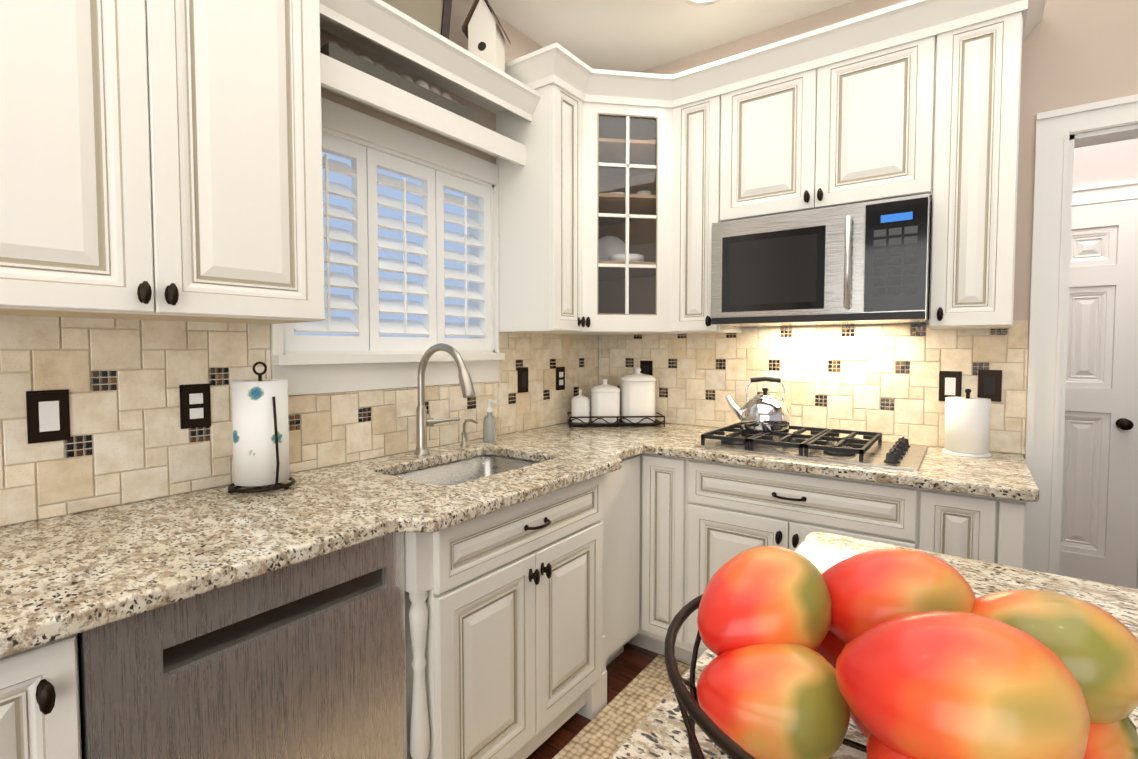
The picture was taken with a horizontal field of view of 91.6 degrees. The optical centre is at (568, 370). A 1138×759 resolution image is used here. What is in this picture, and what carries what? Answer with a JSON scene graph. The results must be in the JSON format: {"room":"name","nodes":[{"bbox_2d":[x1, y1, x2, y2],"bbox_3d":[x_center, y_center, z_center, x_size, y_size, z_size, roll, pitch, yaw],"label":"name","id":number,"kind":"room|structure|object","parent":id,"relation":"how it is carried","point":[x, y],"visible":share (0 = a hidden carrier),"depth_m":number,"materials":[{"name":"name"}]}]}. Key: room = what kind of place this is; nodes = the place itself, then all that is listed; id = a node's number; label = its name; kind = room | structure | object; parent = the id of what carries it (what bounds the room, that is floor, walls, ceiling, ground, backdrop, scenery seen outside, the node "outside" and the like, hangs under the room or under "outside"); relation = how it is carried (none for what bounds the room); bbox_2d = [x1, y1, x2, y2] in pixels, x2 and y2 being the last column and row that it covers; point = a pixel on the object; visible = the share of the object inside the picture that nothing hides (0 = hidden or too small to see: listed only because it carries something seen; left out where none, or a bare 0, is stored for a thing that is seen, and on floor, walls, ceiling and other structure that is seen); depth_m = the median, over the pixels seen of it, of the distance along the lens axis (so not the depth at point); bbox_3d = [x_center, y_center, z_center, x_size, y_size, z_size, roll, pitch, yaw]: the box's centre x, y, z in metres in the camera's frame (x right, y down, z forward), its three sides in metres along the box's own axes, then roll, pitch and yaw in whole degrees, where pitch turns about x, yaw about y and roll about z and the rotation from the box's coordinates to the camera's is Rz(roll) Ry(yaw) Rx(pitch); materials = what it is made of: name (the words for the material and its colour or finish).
{"room":"kitchen","nodes":[
{"label":"kitchen","id":0,"kind":"room"},
{"bbox_2d":[2,0,567,526],"bbox_3d":[-1.631,-0.106,0.797,0.150,2.760,6.120,2,3,36],"label":"wall","id":1,"kind":"structure","parent":0,"point":[522,44],"depth_m":2.23,"materials":[{"name":"beige paint"}]},
{"bbox_2d":[26,389,70,443],"bbox_3d":[-1.188,0.104,1.263,0.009,0.118,0.072,2,3,36],"label":"electrical outlet plate","id":2,"kind":"object","parent":1,"relation":"attached to","point":[48,415],"depth_m":1.26,"materials":[{"name":"black plastic"}]},
{"bbox_2d":[0,0,324,323],"bbox_3d":[-0.974,-0.676,1.220,0.385,1.111,0.898,2,3,36],"label":"upper cabinet","id":3,"kind":"object","parent":1,"relation":"attached to","point":[160,160],"visible":1,"depth_m":1.17,"materials":[{"name":"white paint"}]},
{"bbox_2d":[179,384,210,428],"bbox_3d":[-1.013,0.097,1.502,0.009,0.118,0.072,2,3,36],"label":"electrical outlet plate","id":4,"kind":"object","parent":1,"relation":"attached to","point":[195,404],"depth_m":1.50,"materials":[{"name":"black plastic"}]},
{"bbox_2d":[0,315,598,526],"bbox_3d":[-0.618,0.072,2.059,0.008,0.473,2.660,2,3,36],"label":"backsplash","id":5,"kind":"structure","parent":1,"relation":"attached to","point":[131,440],"depth_m":1.46,"materials":[{"name":"beige tile"}]},
{"bbox_2d":[270,97,504,394],"bbox_3d":[-0.653,-0.410,2.084,0.200,0.945,0.985,2,3,36],"label":"window","id":6,"kind":"structure","parent":1,"relation":"in","point":[308,372],"depth_m":2.01,"materials":[{"name":"white wood"}]},
{"bbox_2d":[284,132,490,350],"bbox_3d":[-0.638,-0.430,2.086,0.071,0.711,0.919,2,3,36],"label":"window shutters","id":7,"kind":"object","parent":6,"relation":"attached to","point":[366,305],"visible":0.79,"depth_m":2.06,"materials":[{"name":"white wood"}]},
{"bbox_2d":[319,0,540,165],"bbox_3d":[-0.510,-0.986,1.955,0.255,0.275,0.988,2,3,36],"label":"shelf","id":8,"kind":"object","parent":1,"relation":"attached to","point":[388,32],"visible":0.85,"depth_m":1.88,"materials":[{"name":"white paint"}]},
{"bbox_2d":[320,40,472,121],"bbox_3d":[-0.581,-0.975,1.890,0.118,0.088,0.580,2,3,36],"label":"tray","id":9,"kind":"object","parent":8,"relation":"on","point":[422,89],"visible":0.56,"depth_m":1.82,"materials":[{"name":"grey"}]},
{"bbox_2d":[382,0,451,39],"bbox_3d":[-0.641,-1.268,1.872,0.060,0.300,0.600,2,3,36],"label":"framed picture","id":10,"kind":"object","parent":8,"relation":"on","point":[434,15],"visible":0.37,"depth_m":2.04,"materials":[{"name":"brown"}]},
{"bbox_2d":[462,0,510,71],"bbox_3d":[-0.327,-1.304,2.199,0.155,0.340,0.138,0,2,11],"label":"birdhouse","id":11,"kind":"object","parent":8,"relation":"on","point":[481,30],"visible":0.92,"depth_m":2.15,"materials":[{"name":"beige wood"}]},
{"bbox_2d":[518,367,527,392],"bbox_3d":[-0.215,0.045,2.598,0.008,0.118,0.072,2,3,36],"label":"electrical outlet plate","id":12,"kind":"object","parent":1,"relation":"attached to","point":[523,371],"depth_m":2.59,"materials":[{"name":"black plastic"}]},
{"bbox_2d":[496,45,603,334],"bbox_3d":[-0.094,-0.726,2.443,0.364,1.110,0.270,2,3,36],"label":"upper cabinet","id":13,"kind":"object","parent":1,"relation":"attached to","point":[545,204],"depth_m":2.34,"materials":[{"name":"white paint"}]},
{"bbox_2d":[556,367,564,389],"bbox_3d":[-0.042,0.043,2.833,0.009,0.118,0.072,2,3,36],"label":"electrical outlet plate","id":14,"kind":"object","parent":1,"relation":"attached to","point":[560,371],"depth_m":2.83,"materials":[{"name":"black plastic"}]},
{"bbox_2d":[526,642,690,758],"bbox_3d":[0.838,1.345,-0.172,5.350,0.060,7.370,2,3,36],"label":"floor","id":15,"kind":"structure","parent":0,"point":[627,665],"depth_m":2.15,"materials":[{"name":"brown wood"}]},
{"bbox_2d":[0,634,81,758],"bbox_3d":[-1.065,0.829,0.957,0.619,0.878,0.226,2,3,36],"label":"base cabinet","id":16,"kind":"object","parent":15,"relation":"on","point":[40,698],"depth_m":0.81,"materials":[{"name":"white paint"}]},
{"bbox_2d":[77,532,406,758],"bbox_3d":[-0.801,0.819,1.275,0.572,0.874,0.592,2,3,36],"label":"dishwasher","id":17,"kind":"object","parent":15,"relation":"on","point":[306,659],"visible":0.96,"depth_m":1.07,"materials":[{"name":"brushed stainless steel"},{"name":"black plastic"}]},
{"bbox_2d":[404,472,611,758],"bbox_3d":[-0.379,0.793,1.864,0.659,0.878,0.850,2,3,36],"label":"base cabinet","id":18,"kind":"object","parent":15,"relation":"on","point":[521,624],"depth_m":1.56,"materials":[{"name":"white paint"}]},
{"bbox_2d":[0,423,715,657],"bbox_3d":[-0.317,0.434,1.857,0.750,0.235,2.655,2,3,36],"label":"countertop","id":19,"kind":"structure","parent":18,"relation":"on","point":[64,576],"depth_m":1.26,"materials":[{"name":"stone"}]},
{"bbox_2d":[228,361,294,493],"bbox_3d":[-0.851,0.152,1.530,0.176,0.354,0.168,2,3,36],"label":"paper towel holder","id":20,"kind":"object","parent":19,"relation":"on","point":[260,422],"visible":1,"depth_m":1.48,"materials":[{"name":"white paper"}]},
{"bbox_2d":[414,343,474,455],"bbox_3d":[-0.413,0.106,2.000,0.302,0.408,0.166,2,3,36],"label":"faucet","id":21,"kind":"object","parent":19,"relation":"on","point":[423,422],"visible":1,"depth_m":2.01,"materials":[{"name":"silver metal"}]},
{"bbox_2d":[460,419,477,446],"bbox_3d":[-0.395,0.247,2.187,0.094,0.112,0.036,2,3,36],"label":"soap dispenser","id":22,"kind":"object","parent":19,"relation":"on","point":[464,443],"visible":1,"depth_m":2.20,"materials":[{"name":"silver metal"}]},
{"bbox_2d":[483,400,496,442],"bbox_3d":[-0.327,0.210,2.297,0.063,0.176,0.055,2,3,36],"label":"soap bottle","id":23,"kind":"object","parent":19,"relation":"on","point":[489,428],"visible":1,"depth_m":2.28,"materials":[{"name":"white"}]},
{"bbox_2d":[567,368,664,427],"bbox_3d":[0.233,0.132,2.821,0.478,0.290,0.197,0,2,-4],"label":"canister set","id":24,"kind":"object","parent":19,"relation":"on","point":[631,401],"visible":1,"depth_m":2.75,"materials":[{"name":"white ceramic"}]},
{"bbox_2d":[552,655,690,758],"bbox_3d":[0.112,1.242,1.452,0.610,0.012,1.745,2,3,36],"label":"jute rug","id":25,"kind":"object","parent":15,"relation":"on","point":[607,731],"visible":0.4,"depth_m":1.95,"materials":[{"name":"beige wicker"}]},
{"bbox_2d":[612,455,639,660],"bbox_3d":[-0.043,0.774,2.324,0.659,0.878,0.398,2,3,36],"label":"base cabinet","id":26,"kind":"object","parent":15,"relation":"on","point":[625,480],"depth_m":2.20,"materials":[{"name":"white paint"}]},
{"bbox_2d":[628,453,643,647],"bbox_3d":[0.232,0.758,2.729,0.624,0.878,0.619,2,3,36],"label":"base cabinet","id":27,"kind":"object","parent":15,"relation":"on","point":[638,640],"depth_m":2.31,"materials":[{"name":"white paint"}]},
{"bbox_2d":[644,453,687,663],"bbox_3d":[0.562,0.768,2.488,0.194,0.878,0.619,2,3,36],"label":"base cabinet","id":28,"kind":"object","parent":15,"relation":"on","point":[665,477],"depth_m":2.24,"materials":[{"name":"white paint"}]},
{"bbox_2d":[688,459,923,664],"bbox_3d":[0.953,0.779,2.204,0.772,0.878,0.619,2,3,36],"label":"base cabinet","id":29,"kind":"object","parent":15,"relation":"on","point":[702,523],"depth_m":1.97,"materials":[{"name":"white paint"}]},
{"bbox_2d":[668,427,1039,501],"bbox_3d":[0.990,0.323,2.132,1.215,0.035,0.662,2,3,36],"label":"countertop","id":30,"kind":"structure","parent":29,"relation":"on","point":[1000,475],"depth_m":1.80,"materials":[{"name":"stone"}]},
{"bbox_2d":[694,422,927,470],"bbox_3d":[0.949,0.279,2.175,0.751,0.048,0.510,2,3,36],"label":"gas cooktop","id":31,"kind":"object","parent":30,"relation":"in","point":[821,444],"visible":0.98,"depth_m":2.07,"materials":[{"name":"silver metal"}]},
{"bbox_2d":[725,377,789,430],"bbox_3d":[0.810,0.137,2.357,0.252,0.221,0.202,2,3,36],"label":"kettle","id":32,"kind":"object","parent":31,"relation":"on","point":[764,411],"visible":1,"depth_m":2.28,"materials":[{"name":"silver metal"}]},
{"bbox_2d":[942,389,991,456],"bbox_3d":[1.471,0.188,2.043,0.150,0.241,0.150,2,3,36],"label":"paper towel holder","id":33,"kind":"object","parent":30,"relation":"on","point":[967,425],"visible":1,"depth_m":1.99,"materials":[{"name":"white paper"}]},
{"bbox_2d":[610,532,1137,758],"bbox_3d":[0.562,0.843,0.176,1.330,0.915,1.640,2,3,36],"label":"kitchen island","id":34,"kind":"object","parent":15,"relation":"on","point":[660,731],"visible":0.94,"depth_m":0.87,"materials":[{"name":"stone"}]},
{"bbox_2d":[665,546,1137,758],"bbox_3d":[0.268,0.271,0.458,0.379,0.202,0.392,2,3,36],"label":"fruit bowl","id":35,"kind":"object","parent":34,"relation":"on","point":[896,653],"visible":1,"depth_m":0.41,"materials":[{"name":"red food"}]},
{"bbox_2d":[924,489,1026,568],"bbox_3d":[1.369,0.791,1.900,0.259,0.878,0.619,2,3,36],"label":"base cabinet","id":36,"kind":"object","parent":15,"relation":"on","point":[976,527],"depth_m":1.63,"materials":[{"name":"white paint"}]},
{"bbox_2d":[488,0,854,71],"bbox_3d":[0.838,-1.473,-0.286,5.350,0.060,7.370,2,3,36],"label":"ceiling","id":37,"kind":"structure","parent":0,"point":[631,35],"depth_m":2.48,"materials":[{"name":"white paint"}]},
{"bbox_2d":[684,0,719,5],"bbox_3d":[0.554,-1.543,2.252,0.190,0.006,0.190,2,3,36],"label":"recessed light","id":38,"kind":"object","parent":37,"relation":"in","point":[700,2],"visible":1,"depth_m":2.32,"materials":[{"name":"white paint"}]},
{"bbox_2d":[598,0,1137,458],"bbox_3d":[2.297,-0.140,1.644,5.200,2.760,0.120,2,3,36],"label":"wall","id":39,"kind":"structure","parent":0,"point":[1077,52],"depth_m":1.97,"materials":[{"name":"beige paint"}]},
{"bbox_2d":[592,72,671,323],"bbox_3d":[0.259,-0.721,2.466,0.312,0.959,0.312,2,3,36],"label":"upper cabinet","id":40,"kind":"object","parent":39,"relation":"attached to","point":[620,192],"depth_m":2.49,"materials":[{"name":"white paint"}]},
{"bbox_2d":[640,361,652,375],"bbox_3d":[0.409,0.008,2.937,0.072,0.118,0.008,2,3,36],"label":"electrical outlet plate","id":41,"kind":"object","parent":39,"relation":"attached to","point":[646,367],"depth_m":2.93,"materials":[{"name":"black plastic"}]},
{"bbox_2d":[648,60,741,333],"bbox_3d":[0.607,-0.730,2.551,0.280,1.110,0.366,2,3,36],"label":"upper cabinet","id":42,"kind":"object","parent":39,"relation":"attached to","point":[698,92],"depth_m":2.43,"materials":[{"name":"white paint"}]},
{"bbox_2d":[599,320,1029,453],"bbox_3d":[0.923,0.041,2.574,1.868,0.493,0.008,2,3,36],"label":"backsplash","id":43,"kind":"structure","parent":39,"relation":"attached to","point":[883,379],"depth_m":2.39,"materials":[{"name":"beige tile"}]},
{"bbox_2d":[720,0,939,221],"bbox_3d":[1.042,-0.949,2.254,0.762,0.648,0.318,2,3,36],"label":"upper cabinet","id":44,"kind":"object","parent":39,"relation":"attached to","point":[845,114],"depth_m":2.08,"materials":[{"name":"white paint"}]},
{"bbox_2d":[711,194,931,326],"bbox_3d":[1.003,-0.397,2.224,0.756,0.417,0.448,2,3,36],"label":"microwave","id":45,"kind":"object","parent":44,"relation":"attached to","point":[864,263],"visible":1,"depth_m":2.04,"materials":[{"name":"silver metal"}]},
{"bbox_2d":[939,371,961,400],"bbox_3d":[1.484,0.062,2.154,0.072,0.118,0.009,2,3,36],"label":"electrical outlet plate","id":46,"kind":"object","parent":39,"relation":"attached to","point":[950,382],"depth_m":2.15,"materials":[{"name":"black plastic"}]},
{"bbox_2d":[929,0,1031,329],"bbox_3d":[1.444,-0.707,1.971,0.232,1.110,0.318,2,3,36],"label":"upper cabinet","id":47,"kind":"object","parent":39,"relation":"attached to","point":[973,222],"depth_m":1.84,"materials":[{"name":"white paint"}]},
{"bbox_2d":[977,370,1001,401],"bbox_3d":[1.584,0.058,2.082,0.072,0.118,0.008,2,3,36],"label":"electrical outlet plate","id":48,"kind":"object","parent":39,"relation":"attached to","point":[989,384],"depth_m":2.08,"materials":[{"name":"black plastic"}]},
{"bbox_2d":[1025,94,1137,574],"bbox_3d":[2.176,0.167,1.728,1.160,2.140,0.149,2,3,36],"label":"trim","id":49,"kind":"structure","parent":39,"relation":"attached to","point":[1062,134],"depth_m":1.97,"materials":[{"name":"white wood"}]},
{"bbox_2d":[1072,138,1137,206],"bbox_3d":[2.396,-0.200,3.118,2.820,2.760,0.120,2,3,36],"label":"wall","id":50,"kind":"structure","parent":0,"point":[1107,163],"depth_m":2.78,"materials":[{"name":"grey paint"}]},
{"bbox_2d":[1059,200,1137,588],"bbox_3d":[2.499,0.171,2.918,0.760,2.025,0.102,2,3,36],"label":"hall door","id":51,"kind":"structure","parent":50,"relation":"in","point":[1099,525],"depth_m":2.80,"materials":[{"name":"white wood"}]},
{"bbox_2d":[1072,179,1137,588],"bbox_3d":[2.521,0.123,2.946,0.950,2.130,0.028,2,3,36],"label":"door frame","id":52,"kind":"structure","parent":50,"relation":"attached to","point":[1107,192],"depth_m":2.77,"materials":[{"name":"white wood"}]},
{"label":"outside","id":53,"kind":"structure","parent":0,"visible":0},
{"bbox_2d":[294,152,468,337],"bbox_3d":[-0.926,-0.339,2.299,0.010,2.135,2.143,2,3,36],"label":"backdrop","id":54,"kind":"structure","parent":53,"point":[338,178],"depth_m":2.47,"materials":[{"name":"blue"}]}
]}

